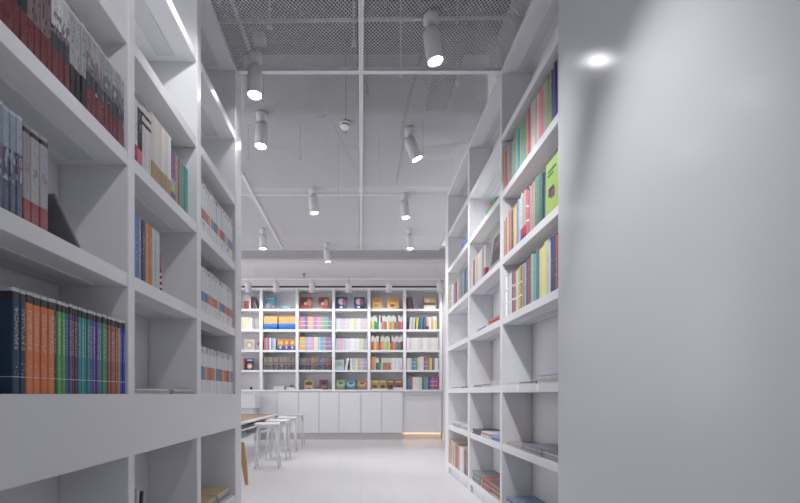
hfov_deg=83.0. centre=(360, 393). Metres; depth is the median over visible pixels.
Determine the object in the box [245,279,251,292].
lamp
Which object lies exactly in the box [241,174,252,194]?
ceiling panel
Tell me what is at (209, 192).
magazine
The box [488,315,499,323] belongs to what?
picture book
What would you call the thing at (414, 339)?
novel
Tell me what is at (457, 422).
magazine
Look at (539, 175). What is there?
paperback
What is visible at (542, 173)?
paperback
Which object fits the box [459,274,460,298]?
hardback
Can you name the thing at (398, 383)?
picture book
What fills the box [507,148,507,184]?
picture book
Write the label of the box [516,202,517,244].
paperback
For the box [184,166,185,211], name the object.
paperback
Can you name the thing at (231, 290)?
magazine
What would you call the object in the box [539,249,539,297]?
paperback
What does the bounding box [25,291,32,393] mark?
book
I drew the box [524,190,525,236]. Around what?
paperback
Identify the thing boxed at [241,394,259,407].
countertop
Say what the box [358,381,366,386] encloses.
picture
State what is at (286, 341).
picture book
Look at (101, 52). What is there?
volume
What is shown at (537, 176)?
paperback
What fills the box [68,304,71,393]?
book
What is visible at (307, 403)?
base cabinet
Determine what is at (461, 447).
hardback
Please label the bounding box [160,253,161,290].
book
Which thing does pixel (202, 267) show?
magazine
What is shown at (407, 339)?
novel
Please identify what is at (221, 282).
magazine
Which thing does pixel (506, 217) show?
paperback
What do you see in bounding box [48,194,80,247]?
bookend
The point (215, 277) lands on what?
magazine
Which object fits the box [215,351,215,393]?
magazine
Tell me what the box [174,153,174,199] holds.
novel
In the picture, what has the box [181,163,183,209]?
paperback
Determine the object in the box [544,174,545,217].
hardback
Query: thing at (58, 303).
book
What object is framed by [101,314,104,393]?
book
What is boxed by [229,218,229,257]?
magazine
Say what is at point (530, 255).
paperback
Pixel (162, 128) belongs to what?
novel
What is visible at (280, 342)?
picture book
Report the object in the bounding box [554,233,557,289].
paperback
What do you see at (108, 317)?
book
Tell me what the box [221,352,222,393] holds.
magazine
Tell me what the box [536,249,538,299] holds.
paperback
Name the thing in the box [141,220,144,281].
paperback
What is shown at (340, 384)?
book
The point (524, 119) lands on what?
picture book
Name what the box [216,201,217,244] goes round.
magazine
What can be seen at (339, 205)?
ceiling panel
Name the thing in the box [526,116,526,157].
picture book
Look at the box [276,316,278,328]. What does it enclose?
novel
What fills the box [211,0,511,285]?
ceiling
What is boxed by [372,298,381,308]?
book
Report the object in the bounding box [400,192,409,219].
spotlight
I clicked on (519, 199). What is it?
paperback
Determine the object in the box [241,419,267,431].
shelf
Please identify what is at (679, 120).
wall
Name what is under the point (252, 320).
book
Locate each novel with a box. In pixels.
[135,98,136,160]
[137,102,141,165]
[140,105,145,169]
[146,111,150,175]
[148,112,154,179]
[155,118,157,182]
[158,122,160,185]
[161,126,164,189]
[165,130,167,192]
[168,135,170,195]
[171,149,173,198]
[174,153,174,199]
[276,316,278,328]
[406,338,408,349]
[413,338,415,349]
[420,338,422,349]
[429,338,431,349]
[436,338,438,349]
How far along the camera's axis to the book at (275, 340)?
9.12 m
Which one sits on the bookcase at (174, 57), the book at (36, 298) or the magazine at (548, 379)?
the book at (36, 298)
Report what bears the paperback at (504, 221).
on the bookcase at (522, 345)
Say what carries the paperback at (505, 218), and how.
on the bookcase at (522, 345)
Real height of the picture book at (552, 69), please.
0.286 m
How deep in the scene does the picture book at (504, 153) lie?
3.24 m
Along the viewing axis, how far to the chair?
4.55 m
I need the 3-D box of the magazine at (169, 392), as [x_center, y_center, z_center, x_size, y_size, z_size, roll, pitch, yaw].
[-1.019,-0.004,2.327,0.200,0.007,0.250,0,0,0]
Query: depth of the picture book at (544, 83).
2.54 m
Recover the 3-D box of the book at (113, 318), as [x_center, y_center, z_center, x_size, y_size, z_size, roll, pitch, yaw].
[-1.018,-0.140,1.661,0.213,0.279,0.016,0,0,0]
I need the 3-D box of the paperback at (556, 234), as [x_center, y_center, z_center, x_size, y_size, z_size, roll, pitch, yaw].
[1.123,-0.695,2.373,0.188,0.289,0.023,0,0,0]
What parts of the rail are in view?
rail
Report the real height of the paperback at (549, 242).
0.282 m
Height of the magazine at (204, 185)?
0.276 m
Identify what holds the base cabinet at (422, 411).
on the floor
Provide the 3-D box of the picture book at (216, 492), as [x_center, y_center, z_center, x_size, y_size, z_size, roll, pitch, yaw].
[-1.019,0.659,3.017,0.200,0.018,0.260,0,0,0]
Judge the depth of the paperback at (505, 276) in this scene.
3.21 m
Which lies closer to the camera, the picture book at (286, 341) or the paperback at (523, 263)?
the paperback at (523, 263)
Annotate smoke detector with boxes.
[339,120,350,130]
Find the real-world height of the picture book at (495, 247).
0.292 m
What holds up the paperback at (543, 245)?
on the bookcase at (522, 345)
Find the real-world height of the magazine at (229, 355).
0.272 m
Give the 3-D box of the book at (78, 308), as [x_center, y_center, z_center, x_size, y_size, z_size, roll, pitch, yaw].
[-1.017,-0.141,1.457,0.215,0.280,0.014,0,0,0]
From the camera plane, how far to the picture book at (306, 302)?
9.16 m
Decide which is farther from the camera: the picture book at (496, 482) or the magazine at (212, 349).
the picture book at (496, 482)
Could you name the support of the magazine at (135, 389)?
on the magazine at (135, 390)
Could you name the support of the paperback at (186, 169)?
on the bookcase at (174, 57)
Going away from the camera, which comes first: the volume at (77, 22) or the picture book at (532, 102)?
the volume at (77, 22)
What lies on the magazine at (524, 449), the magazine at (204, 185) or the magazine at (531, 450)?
the magazine at (531, 450)
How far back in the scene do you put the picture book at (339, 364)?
9.16 m
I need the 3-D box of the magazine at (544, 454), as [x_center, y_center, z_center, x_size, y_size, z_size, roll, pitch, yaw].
[1.133,0.344,2.454,0.200,0.012,0.200,0,0,0]
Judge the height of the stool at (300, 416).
0.560 m
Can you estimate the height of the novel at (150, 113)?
0.284 m
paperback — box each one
[138,217,140,279]
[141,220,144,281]
[145,221,148,283]
[149,225,151,284]
[152,228,154,286]
[155,230,157,287]
[158,233,159,288]
[175,155,177,203]
[178,158,179,205]
[180,161,180,206]
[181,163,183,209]
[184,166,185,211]
[186,169,187,213]
[504,221,504,255]
[505,218,505,254]
[505,276,505,316]
[506,217,506,253]
[506,276,507,315]
[507,214,507,252]
[508,211,509,251]
[508,274,508,314]
[509,276,509,313]
[510,210,511,249]
[510,273,511,313]
[511,211,511,249]
[512,209,512,248]
[512,270,513,312]
[513,207,514,247]
[513,272,513,311]
[514,269,517,311]
[515,204,515,245]
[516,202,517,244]
[516,271,516,310]
[517,203,517,243]
[517,270,517,309]
[518,199,518,242]
[518,268,519,309]
[519,199,520,241]
[520,266,521,307]
[521,193,523,239]
[522,194,523,238]
[522,263,524,306]
[523,265,524,306]
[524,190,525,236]
[525,262,525,305]
[526,189,528,234]
[526,260,527,304]
[527,190,528,233]
[528,258,528,303]
[529,185,531,231]
[529,258,529,303]
[530,187,531,230]
[530,255,530,302]
[531,254,532,302]
[532,183,532,228]
[533,181,534,227]
[533,254,535,301]
[534,182,534,226]
[535,178,535,225]
[536,176,537,225]
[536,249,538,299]
[538,175,539,223]
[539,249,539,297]
[540,172,541,221]
[540,248,541,297]
[541,172,545,220]
[542,245,543,296]
[544,242,545,295]
[546,240,550,294]
[549,242,550,292]
[551,238,552,291]
[553,235,553,290]
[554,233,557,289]
[556,234,557,288]
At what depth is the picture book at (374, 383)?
9.16 m
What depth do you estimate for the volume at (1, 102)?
1.14 m
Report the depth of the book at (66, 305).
1.39 m
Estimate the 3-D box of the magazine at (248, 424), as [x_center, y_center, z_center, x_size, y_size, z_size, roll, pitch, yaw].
[-1.601,0.421,6.200,0.240,0.030,0.320,0,0,0]
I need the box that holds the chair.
[241,439,247,484]
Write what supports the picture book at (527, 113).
on the bookcase at (522, 345)
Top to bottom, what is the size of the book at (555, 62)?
0.303 m
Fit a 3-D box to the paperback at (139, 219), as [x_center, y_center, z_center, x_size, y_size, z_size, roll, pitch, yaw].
[-1.005,-0.598,1.852,0.190,0.254,0.030,0,0,0]
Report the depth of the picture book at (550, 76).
2.47 m
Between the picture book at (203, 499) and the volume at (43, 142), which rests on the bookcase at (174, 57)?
the volume at (43, 142)
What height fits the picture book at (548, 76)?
0.296 m
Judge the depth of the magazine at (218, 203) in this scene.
2.87 m
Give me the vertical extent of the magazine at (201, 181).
0.276 m
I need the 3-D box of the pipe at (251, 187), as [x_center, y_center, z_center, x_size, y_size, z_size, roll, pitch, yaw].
[-0.650,-2.615,5.750,3.700,0.057,0.060,0,0,0]
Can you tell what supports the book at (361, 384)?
on the bookcase at (259, 379)
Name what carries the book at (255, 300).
on the bookcase at (259, 379)
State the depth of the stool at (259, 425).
5.60 m
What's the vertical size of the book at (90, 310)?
0.281 m
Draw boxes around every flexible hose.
[250,44,263,101]
[400,36,424,139]
[417,140,465,160]
[420,140,468,150]
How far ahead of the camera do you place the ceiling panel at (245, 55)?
4.40 m
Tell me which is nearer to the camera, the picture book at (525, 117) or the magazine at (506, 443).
the picture book at (525, 117)
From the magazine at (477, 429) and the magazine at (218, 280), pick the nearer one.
the magazine at (218, 280)
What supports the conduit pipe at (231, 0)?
hanging from the ceiling
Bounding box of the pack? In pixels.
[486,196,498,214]
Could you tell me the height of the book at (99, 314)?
0.279 m
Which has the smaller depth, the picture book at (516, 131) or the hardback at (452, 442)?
the picture book at (516, 131)
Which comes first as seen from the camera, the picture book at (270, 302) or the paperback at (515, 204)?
the paperback at (515, 204)
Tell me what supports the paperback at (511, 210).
on the bookcase at (522, 345)
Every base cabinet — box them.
[241,392,276,438]
[277,392,318,438]
[319,392,360,438]
[361,392,402,438]
[403,392,441,438]
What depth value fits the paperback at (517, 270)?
2.97 m
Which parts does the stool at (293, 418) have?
seat, leg, leg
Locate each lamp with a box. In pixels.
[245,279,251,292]
[273,279,279,292]
[309,279,314,292]
[346,279,351,292]
[386,279,391,292]
[437,279,442,292]
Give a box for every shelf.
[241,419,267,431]
[241,427,270,439]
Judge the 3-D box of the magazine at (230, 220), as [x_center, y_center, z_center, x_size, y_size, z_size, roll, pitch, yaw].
[-1.015,-1.079,3.146,0.208,0.276,0.031,0,0,0]
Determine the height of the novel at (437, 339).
0.251 m
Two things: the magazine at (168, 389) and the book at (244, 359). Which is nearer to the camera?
the magazine at (168, 389)
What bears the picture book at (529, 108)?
on the bookcase at (522, 345)
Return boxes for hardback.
[135,212,137,277]
[449,439,465,462]
[451,284,452,306]
[451,440,467,463]
[452,442,453,465]
[454,442,467,465]
[455,445,467,466]
[456,446,458,468]
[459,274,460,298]
[459,446,467,470]
[461,447,467,471]
[462,271,463,296]
[462,448,467,473]
[464,268,465,294]
[464,450,467,474]
[466,267,467,292]
[466,451,467,476]
[476,255,477,282]
[481,248,482,277]
[484,245,490,274]
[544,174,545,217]
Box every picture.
[267,299,274,304]
[347,381,354,386]
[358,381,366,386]
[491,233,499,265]
[548,184,553,197]
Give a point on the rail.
(254, 278)
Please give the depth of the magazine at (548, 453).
2.45 m
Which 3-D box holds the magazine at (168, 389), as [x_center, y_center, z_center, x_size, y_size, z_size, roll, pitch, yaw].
[-1.014,-0.019,2.325,0.200,0.007,0.250,0,0,0]
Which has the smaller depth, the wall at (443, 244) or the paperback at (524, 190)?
the paperback at (524, 190)
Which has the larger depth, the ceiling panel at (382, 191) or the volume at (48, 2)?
the ceiling panel at (382, 191)
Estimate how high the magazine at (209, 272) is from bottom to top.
0.264 m
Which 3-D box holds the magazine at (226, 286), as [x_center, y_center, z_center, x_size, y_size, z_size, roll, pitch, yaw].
[-1.016,-0.602,3.048,0.209,0.263,0.031,0,0,0]
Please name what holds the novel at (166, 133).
on the bookcase at (174, 57)
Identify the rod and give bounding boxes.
[344,36,346,134]
[352,0,355,46]
[365,0,368,94]
[399,0,401,77]
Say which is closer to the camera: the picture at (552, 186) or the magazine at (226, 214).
the picture at (552, 186)
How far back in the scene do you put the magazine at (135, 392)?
1.98 m
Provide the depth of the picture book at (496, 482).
3.50 m
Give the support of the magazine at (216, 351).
on the bookcase at (174, 57)
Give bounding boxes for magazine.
[135,389,167,390]
[135,390,168,391]
[135,392,168,393]
[168,389,192,390]
[169,392,191,393]
[201,181,201,228]
[201,266,203,311]
[201,346,201,393]
[202,183,203,230]
[202,347,203,393]
[204,185,205,232]
[204,268,205,312]
[204,347,205,393]
[206,188,206,233]
[206,270,207,313]
[206,348,206,393]
[207,190,208,235]
[207,348,208,393]
[208,271,208,314]
[209,192,210,237]
[209,272,210,315]
[209,349,211,393]
[211,195,212,239]
[211,274,212,316]
[212,349,212,393]
[213,197,213,240]
[213,275,214,317]
[213,350,214,393]
[214,199,215,242]
[215,277,216,318]
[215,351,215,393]
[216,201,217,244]
[216,351,217,393]
[217,278,217,319]
[218,203,219,246]
[218,280,218,319]
[218,351,219,393]
[219,280,220,320]
[220,207,220,247]
[220,352,220,393]
[221,208,222,249]
[221,282,222,321]
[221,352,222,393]
[223,210,224,251]
[223,283,223,322]
[223,353,223,393]
[224,284,225,323]
[224,353,225,393]
[225,213,225,252]
[226,214,226,253]
[226,286,226,323]
[226,354,226,393]
[227,216,228,256]
[227,287,228,324]
[227,354,228,393]
[228,287,229,325]
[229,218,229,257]
[229,355,229,393]
[230,220,230,258]
[230,289,230,325]
[230,355,230,393]
[231,221,231,259]
[231,290,231,326]
[231,355,232,393]
[241,423,254,426]
[452,421,467,423]
[472,428,499,431]
[482,431,499,434]
[506,442,536,447]
[506,443,523,449]
[506,496,544,502]
[523,443,557,450]
[523,447,543,454]
[524,446,544,452]
[524,449,543,456]
[537,373,557,376]
[537,375,557,377]
[537,377,557,379]
[537,379,557,381]
[537,381,557,383]
[543,449,557,454]
[543,453,557,459]
[544,452,557,457]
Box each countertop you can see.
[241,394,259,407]
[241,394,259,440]
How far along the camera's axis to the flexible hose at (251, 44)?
3.42 m
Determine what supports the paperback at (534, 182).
on the bookcase at (522, 345)
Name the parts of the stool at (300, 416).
seat, leg, leg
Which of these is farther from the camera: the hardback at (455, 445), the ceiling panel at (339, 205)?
the ceiling panel at (339, 205)
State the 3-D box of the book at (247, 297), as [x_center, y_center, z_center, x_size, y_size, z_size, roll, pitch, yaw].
[-2.298,-1.858,9.224,0.050,0.269,0.198,0,0,0]
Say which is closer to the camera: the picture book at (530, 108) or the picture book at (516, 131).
the picture book at (530, 108)
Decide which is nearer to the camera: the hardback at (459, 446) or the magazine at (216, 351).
the magazine at (216, 351)
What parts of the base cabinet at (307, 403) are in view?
door, door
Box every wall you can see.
[242,236,444,245]
[441,0,799,502]
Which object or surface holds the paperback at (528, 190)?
on the bookcase at (522, 345)
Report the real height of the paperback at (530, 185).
0.291 m
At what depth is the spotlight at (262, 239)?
6.44 m
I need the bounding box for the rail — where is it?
[241,270,444,279]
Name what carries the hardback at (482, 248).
on the bookcase at (522, 345)
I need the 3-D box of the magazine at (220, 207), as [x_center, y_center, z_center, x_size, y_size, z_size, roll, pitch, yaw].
[-1.016,-1.078,2.918,0.210,0.274,0.031,0,0,0]
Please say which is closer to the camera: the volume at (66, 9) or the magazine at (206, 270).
the volume at (66, 9)
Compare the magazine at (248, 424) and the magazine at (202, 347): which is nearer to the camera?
the magazine at (202, 347)
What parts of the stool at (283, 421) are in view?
leg, leg, seat, leg, leg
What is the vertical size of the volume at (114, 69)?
0.268 m
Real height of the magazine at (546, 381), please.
0.010 m
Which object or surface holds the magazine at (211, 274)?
on the bookcase at (174, 57)
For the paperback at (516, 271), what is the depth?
3.00 m
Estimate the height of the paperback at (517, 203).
0.272 m
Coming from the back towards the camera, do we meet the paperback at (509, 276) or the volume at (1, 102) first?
the paperback at (509, 276)
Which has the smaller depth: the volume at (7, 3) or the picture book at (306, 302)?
the volume at (7, 3)
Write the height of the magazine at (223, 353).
0.272 m
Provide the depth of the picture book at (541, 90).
2.59 m
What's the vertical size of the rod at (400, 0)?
0.930 m
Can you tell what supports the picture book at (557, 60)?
on the bookcase at (522, 345)
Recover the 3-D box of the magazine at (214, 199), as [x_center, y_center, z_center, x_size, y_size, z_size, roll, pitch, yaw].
[-1.015,-1.077,2.820,0.208,0.274,0.031,0,0,0]
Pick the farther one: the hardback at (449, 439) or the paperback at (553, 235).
the hardback at (449, 439)
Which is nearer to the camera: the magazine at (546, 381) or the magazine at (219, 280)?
the magazine at (546, 381)
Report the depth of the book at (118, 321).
1.69 m
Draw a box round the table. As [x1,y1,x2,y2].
[241,414,279,445]
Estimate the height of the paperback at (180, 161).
0.236 m
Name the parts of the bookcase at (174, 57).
shelf, shelf, panel, shelf, shelf, shelf, shelf, shelf, shelf, shelf, shelf, shelf, shelf, panel, shelf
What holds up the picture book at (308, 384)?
on the bookcase at (259, 379)
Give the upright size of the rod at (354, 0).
0.930 m
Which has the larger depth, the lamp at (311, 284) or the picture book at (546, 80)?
the lamp at (311, 284)
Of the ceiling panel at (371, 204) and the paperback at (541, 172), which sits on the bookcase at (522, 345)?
the paperback at (541, 172)
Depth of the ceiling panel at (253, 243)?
6.44 m
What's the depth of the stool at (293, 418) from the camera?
7.13 m
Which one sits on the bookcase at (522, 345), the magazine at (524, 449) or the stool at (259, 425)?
the magazine at (524, 449)
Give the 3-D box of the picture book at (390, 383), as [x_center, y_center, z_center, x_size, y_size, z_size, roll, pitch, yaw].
[0.603,-0.191,9.172,0.142,0.202,0.054,0,0,0]
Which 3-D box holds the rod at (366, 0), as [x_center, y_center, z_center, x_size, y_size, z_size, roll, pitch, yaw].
[0.050,-2.865,3.600,0.030,0.930,0.030,0,0,0]
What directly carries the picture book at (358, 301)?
on the bookcase at (259, 379)
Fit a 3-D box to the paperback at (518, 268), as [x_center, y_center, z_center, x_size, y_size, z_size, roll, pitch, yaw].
[1.125,-0.688,2.951,0.189,0.274,0.022,0,0,0]
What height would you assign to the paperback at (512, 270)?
0.297 m
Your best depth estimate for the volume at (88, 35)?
1.50 m
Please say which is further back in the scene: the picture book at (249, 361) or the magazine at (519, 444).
the picture book at (249, 361)
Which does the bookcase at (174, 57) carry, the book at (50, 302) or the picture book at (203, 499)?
the book at (50, 302)
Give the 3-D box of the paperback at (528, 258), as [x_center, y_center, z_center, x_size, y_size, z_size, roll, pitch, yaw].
[1.128,-0.695,2.784,0.189,0.288,0.021,0,0,0]
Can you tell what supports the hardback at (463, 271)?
on the bookcase at (522, 345)
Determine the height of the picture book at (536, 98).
0.280 m
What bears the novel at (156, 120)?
on the bookcase at (174, 57)
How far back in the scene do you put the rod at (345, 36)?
4.14 m
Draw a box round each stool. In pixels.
[254,422,280,468]
[265,419,290,459]
[277,416,297,451]
[286,414,304,445]
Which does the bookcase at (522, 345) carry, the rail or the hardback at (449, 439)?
the hardback at (449, 439)
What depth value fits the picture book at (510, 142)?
3.10 m
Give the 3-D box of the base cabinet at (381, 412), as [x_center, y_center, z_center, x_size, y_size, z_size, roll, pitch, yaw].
[0.422,0.439,9.259,0.845,0.972,0.322,0,0,0]
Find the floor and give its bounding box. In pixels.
[241,439,483,502]
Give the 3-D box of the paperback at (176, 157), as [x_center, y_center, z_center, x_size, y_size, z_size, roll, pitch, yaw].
[-1.005,-1.058,2.227,0.190,0.236,0.023,0,0,0]
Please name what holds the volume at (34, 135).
on the bookcase at (174, 57)
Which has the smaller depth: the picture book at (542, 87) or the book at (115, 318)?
the book at (115, 318)
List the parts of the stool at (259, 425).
leg, leg, seat, leg, leg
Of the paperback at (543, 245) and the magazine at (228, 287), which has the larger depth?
the magazine at (228, 287)
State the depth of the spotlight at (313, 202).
5.16 m
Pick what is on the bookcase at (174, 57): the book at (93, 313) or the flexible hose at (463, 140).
the book at (93, 313)
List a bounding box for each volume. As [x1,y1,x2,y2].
[0,0,3,22]
[0,100,2,207]
[3,105,8,210]
[4,0,11,30]
[9,110,15,214]
[12,0,18,38]
[16,114,21,217]
[19,0,26,46]
[22,121,29,221]
[27,0,33,53]
[30,127,38,226]
[34,0,39,59]
[39,134,47,230]
[40,0,45,66]
[46,0,50,71]
[51,0,57,78]
[58,0,62,83]
[63,0,69,91]
[70,9,74,96]
[75,16,79,101]
[80,22,85,107]
[86,30,90,112]
[91,36,95,118]
[96,43,99,122]
[100,49,103,126]
[104,54,107,130]
[108,60,112,135]
[113,66,116,139]
[117,71,120,143]
[121,77,123,147]
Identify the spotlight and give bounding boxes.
[247,50,262,100]
[254,110,267,149]
[259,228,266,249]
[308,187,318,214]
[324,243,330,262]
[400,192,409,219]
[404,125,422,162]
[406,228,413,249]
[423,9,443,66]
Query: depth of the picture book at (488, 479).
3.76 m
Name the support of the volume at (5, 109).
on the bookcase at (174, 57)
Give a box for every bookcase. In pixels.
[0,0,240,502]
[241,286,442,391]
[445,0,557,502]
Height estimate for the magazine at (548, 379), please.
0.010 m
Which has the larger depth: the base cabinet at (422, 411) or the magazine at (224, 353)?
the base cabinet at (422, 411)
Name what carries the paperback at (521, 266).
on the bookcase at (522, 345)
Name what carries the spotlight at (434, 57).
attached to the ceiling panel at (369, 69)
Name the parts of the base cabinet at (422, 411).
rail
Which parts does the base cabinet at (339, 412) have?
door, door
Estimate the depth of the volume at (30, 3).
1.24 m
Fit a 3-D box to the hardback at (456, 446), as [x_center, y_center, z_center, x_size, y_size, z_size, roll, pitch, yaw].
[1.124,0.680,4.826,0.188,0.239,0.067,0,0,0]
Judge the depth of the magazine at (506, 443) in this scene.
3.02 m
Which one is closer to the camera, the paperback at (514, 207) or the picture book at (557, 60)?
the picture book at (557, 60)
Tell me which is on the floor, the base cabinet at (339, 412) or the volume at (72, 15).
the base cabinet at (339, 412)
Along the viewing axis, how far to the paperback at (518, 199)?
2.95 m
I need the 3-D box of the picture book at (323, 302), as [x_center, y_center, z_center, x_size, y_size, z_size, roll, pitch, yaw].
[-0.763,-1.849,9.174,0.212,0.252,0.062,0,0,0]
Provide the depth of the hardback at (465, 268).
4.43 m
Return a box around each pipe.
[218,15,524,23]
[230,0,251,50]
[242,187,448,191]
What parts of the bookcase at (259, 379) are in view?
shelf, shelf, shelf, shelf, shelf, shelf, shelf, shelf, shelf, shelf, shelf, shelf, shelf, shelf, shelf, shelf, shelf, shelf, shelf, shelf, shelf, shelf, shelf, shelf, shelf, panel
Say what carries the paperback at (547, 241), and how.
on the bookcase at (522, 345)
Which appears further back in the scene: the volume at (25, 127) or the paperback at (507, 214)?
the paperback at (507, 214)
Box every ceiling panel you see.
[211,0,360,72]
[238,73,360,194]
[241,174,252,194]
[241,195,281,249]
[244,55,488,138]
[253,195,360,249]
[361,0,530,72]
[361,73,499,194]
[361,195,446,249]
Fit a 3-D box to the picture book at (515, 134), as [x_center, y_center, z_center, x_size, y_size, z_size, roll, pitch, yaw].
[1.130,-1.603,3.021,0.190,0.276,0.018,0,0,0]
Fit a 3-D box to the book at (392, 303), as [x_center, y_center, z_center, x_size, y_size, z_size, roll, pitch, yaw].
[0.647,-1.839,9.174,0.243,0.231,0.086,0,0,0]
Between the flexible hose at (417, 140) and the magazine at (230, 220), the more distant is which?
the flexible hose at (417, 140)
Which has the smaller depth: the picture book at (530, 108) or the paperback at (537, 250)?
the paperback at (537, 250)
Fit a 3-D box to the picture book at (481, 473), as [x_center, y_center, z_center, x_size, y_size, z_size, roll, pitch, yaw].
[1.134,0.715,4.045,0.200,0.018,0.260,0,0,0]
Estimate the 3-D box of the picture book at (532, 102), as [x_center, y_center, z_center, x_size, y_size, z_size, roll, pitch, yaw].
[1.123,-1.609,2.712,0.188,0.286,0.024,0,0,0]
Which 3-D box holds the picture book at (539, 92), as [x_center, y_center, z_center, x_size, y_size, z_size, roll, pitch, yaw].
[1.127,-1.605,2.612,0.190,0.279,0.024,0,0,0]
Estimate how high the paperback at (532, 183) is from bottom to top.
0.289 m
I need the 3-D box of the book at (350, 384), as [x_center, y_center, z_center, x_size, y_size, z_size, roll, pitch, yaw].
[-0.202,-0.192,9.172,0.202,0.205,0.074,0,0,0]
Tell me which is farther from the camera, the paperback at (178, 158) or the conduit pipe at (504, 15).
the conduit pipe at (504, 15)
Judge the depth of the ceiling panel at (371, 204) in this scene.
6.25 m
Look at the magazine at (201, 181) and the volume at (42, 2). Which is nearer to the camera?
the volume at (42, 2)
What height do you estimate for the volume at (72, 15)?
0.267 m
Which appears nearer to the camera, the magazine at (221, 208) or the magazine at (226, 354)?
the magazine at (221, 208)
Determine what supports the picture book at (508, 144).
on the bookcase at (522, 345)
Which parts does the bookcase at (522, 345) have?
panel, shelf, shelf, shelf, shelf, shelf, shelf, shelf, shelf, shelf, shelf, shelf, shelf, shelf, shelf, shelf, shelf, shelf, shelf, shelf, shelf, shelf, shelf, shelf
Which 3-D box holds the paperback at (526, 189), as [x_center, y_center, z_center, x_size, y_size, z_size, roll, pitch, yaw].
[1.123,-1.129,2.801,0.189,0.287,0.017,0,0,0]
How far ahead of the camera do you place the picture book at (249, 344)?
9.16 m
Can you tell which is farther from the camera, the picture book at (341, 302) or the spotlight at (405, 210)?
the picture book at (341, 302)
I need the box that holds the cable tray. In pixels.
[426,20,473,110]
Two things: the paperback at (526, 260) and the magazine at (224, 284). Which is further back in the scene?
the magazine at (224, 284)
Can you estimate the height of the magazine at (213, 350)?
0.272 m
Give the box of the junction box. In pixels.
[252,31,265,46]
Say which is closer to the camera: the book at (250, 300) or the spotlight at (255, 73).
the spotlight at (255, 73)
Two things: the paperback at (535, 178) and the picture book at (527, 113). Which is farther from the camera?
the picture book at (527, 113)
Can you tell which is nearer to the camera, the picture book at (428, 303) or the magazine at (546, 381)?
the magazine at (546, 381)
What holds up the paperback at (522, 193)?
on the bookcase at (522, 345)
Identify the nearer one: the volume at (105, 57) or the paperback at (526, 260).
the volume at (105, 57)
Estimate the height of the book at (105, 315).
0.280 m
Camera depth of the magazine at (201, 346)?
2.56 m
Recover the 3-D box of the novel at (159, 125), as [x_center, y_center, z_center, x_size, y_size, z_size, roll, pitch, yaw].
[-1.006,-1.083,2.041,0.189,0.285,0.033,0,0,0]
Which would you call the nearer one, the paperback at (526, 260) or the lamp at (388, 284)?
the paperback at (526, 260)
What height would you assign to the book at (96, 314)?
0.280 m
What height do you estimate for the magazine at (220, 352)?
0.271 m
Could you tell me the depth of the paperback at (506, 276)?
3.19 m
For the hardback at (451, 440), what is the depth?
5.12 m
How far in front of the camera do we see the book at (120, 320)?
1.71 m
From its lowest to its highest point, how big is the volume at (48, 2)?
0.268 m
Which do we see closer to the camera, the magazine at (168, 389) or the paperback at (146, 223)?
the paperback at (146, 223)
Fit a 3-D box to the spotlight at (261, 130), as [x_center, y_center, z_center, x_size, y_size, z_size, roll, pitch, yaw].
[-0.841,-2.227,3.798,0.114,0.288,0.108,0,0,0]
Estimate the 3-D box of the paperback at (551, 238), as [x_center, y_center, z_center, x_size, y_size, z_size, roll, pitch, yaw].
[1.125,-0.697,2.432,0.189,0.292,0.018,0,0,0]
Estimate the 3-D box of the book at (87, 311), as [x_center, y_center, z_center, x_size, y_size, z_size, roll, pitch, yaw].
[-1.015,-0.140,1.503,0.214,0.279,0.014,0,0,0]
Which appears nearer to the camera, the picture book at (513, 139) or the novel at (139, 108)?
the novel at (139, 108)
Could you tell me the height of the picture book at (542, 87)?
0.284 m
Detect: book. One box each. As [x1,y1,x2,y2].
[0,287,18,393]
[19,290,24,393]
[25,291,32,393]
[33,293,39,393]
[40,296,46,393]
[47,298,53,393]
[53,299,55,393]
[56,301,60,393]
[61,302,64,393]
[65,304,67,393]
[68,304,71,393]
[72,305,73,393]
[74,306,76,393]
[77,307,80,393]
[81,308,83,393]
[84,309,85,393]
[86,310,89,393]
[90,310,91,393]
[92,312,94,393]
[95,313,98,393]
[99,314,100,393]
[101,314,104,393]
[105,315,106,393]
[107,316,109,393]
[110,317,112,393]
[113,318,114,393]
[115,318,116,393]
[117,320,119,393]
[120,320,121,393]
[122,320,124,393]
[135,489,139,502]
[139,491,143,502]
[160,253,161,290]
[201,487,229,497]
[201,497,215,502]
[216,489,229,500]
[216,492,229,502]
[243,358,245,369]
[244,339,254,349]
[246,296,249,308]
[246,358,253,369]
[249,297,252,308]
[251,318,253,328]
[253,297,258,308]
[256,339,259,349]
[265,297,275,308]
[274,338,276,349]
[277,339,283,349]
[284,339,288,349]
[289,339,295,349]
[301,297,312,308]
[304,380,313,389]
[318,297,328,308]
[319,380,327,389]
[335,360,343,369]
[336,297,346,308]
[336,380,345,389]
[346,380,355,389]
[354,297,363,308]
[357,380,366,389]
[371,380,378,389]
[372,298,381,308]
[379,380,385,388]
[387,298,398,308]
[387,380,393,389]
[395,380,402,386]
[406,297,409,308]
[418,357,421,369]
[423,298,435,308]
[472,470,499,476]
[482,477,499,483]
[488,229,499,271]
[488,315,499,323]
[491,480,499,487]
[504,153,504,188]
[505,151,505,187]
[506,147,507,185]
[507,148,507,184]
[508,144,509,182]
[510,142,511,179]
[512,141,512,177]
[513,139,513,175]
[514,135,514,174]
[515,134,515,172]
[516,131,516,171]
[517,128,519,169]
[520,123,521,165]
[522,123,522,162]
[523,119,524,161]
[525,117,525,158]
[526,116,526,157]
[527,113,527,155]
[528,108,529,154]
[530,108,530,151]
[531,102,532,149]
[533,98,535,147]
[535,98,536,144]
[537,93,538,141]
[538,92,539,139]
[540,90,541,137]
[542,87,542,134]
[543,83,544,132]
[545,80,546,129]
[545,152,557,216]
[547,75,550,127]
[549,76,550,124]
[551,69,552,121]
[553,67,553,118]
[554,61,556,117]
[557,60,557,112]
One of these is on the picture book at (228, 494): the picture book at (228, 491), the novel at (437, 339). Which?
the picture book at (228, 491)
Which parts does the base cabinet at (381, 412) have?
door, door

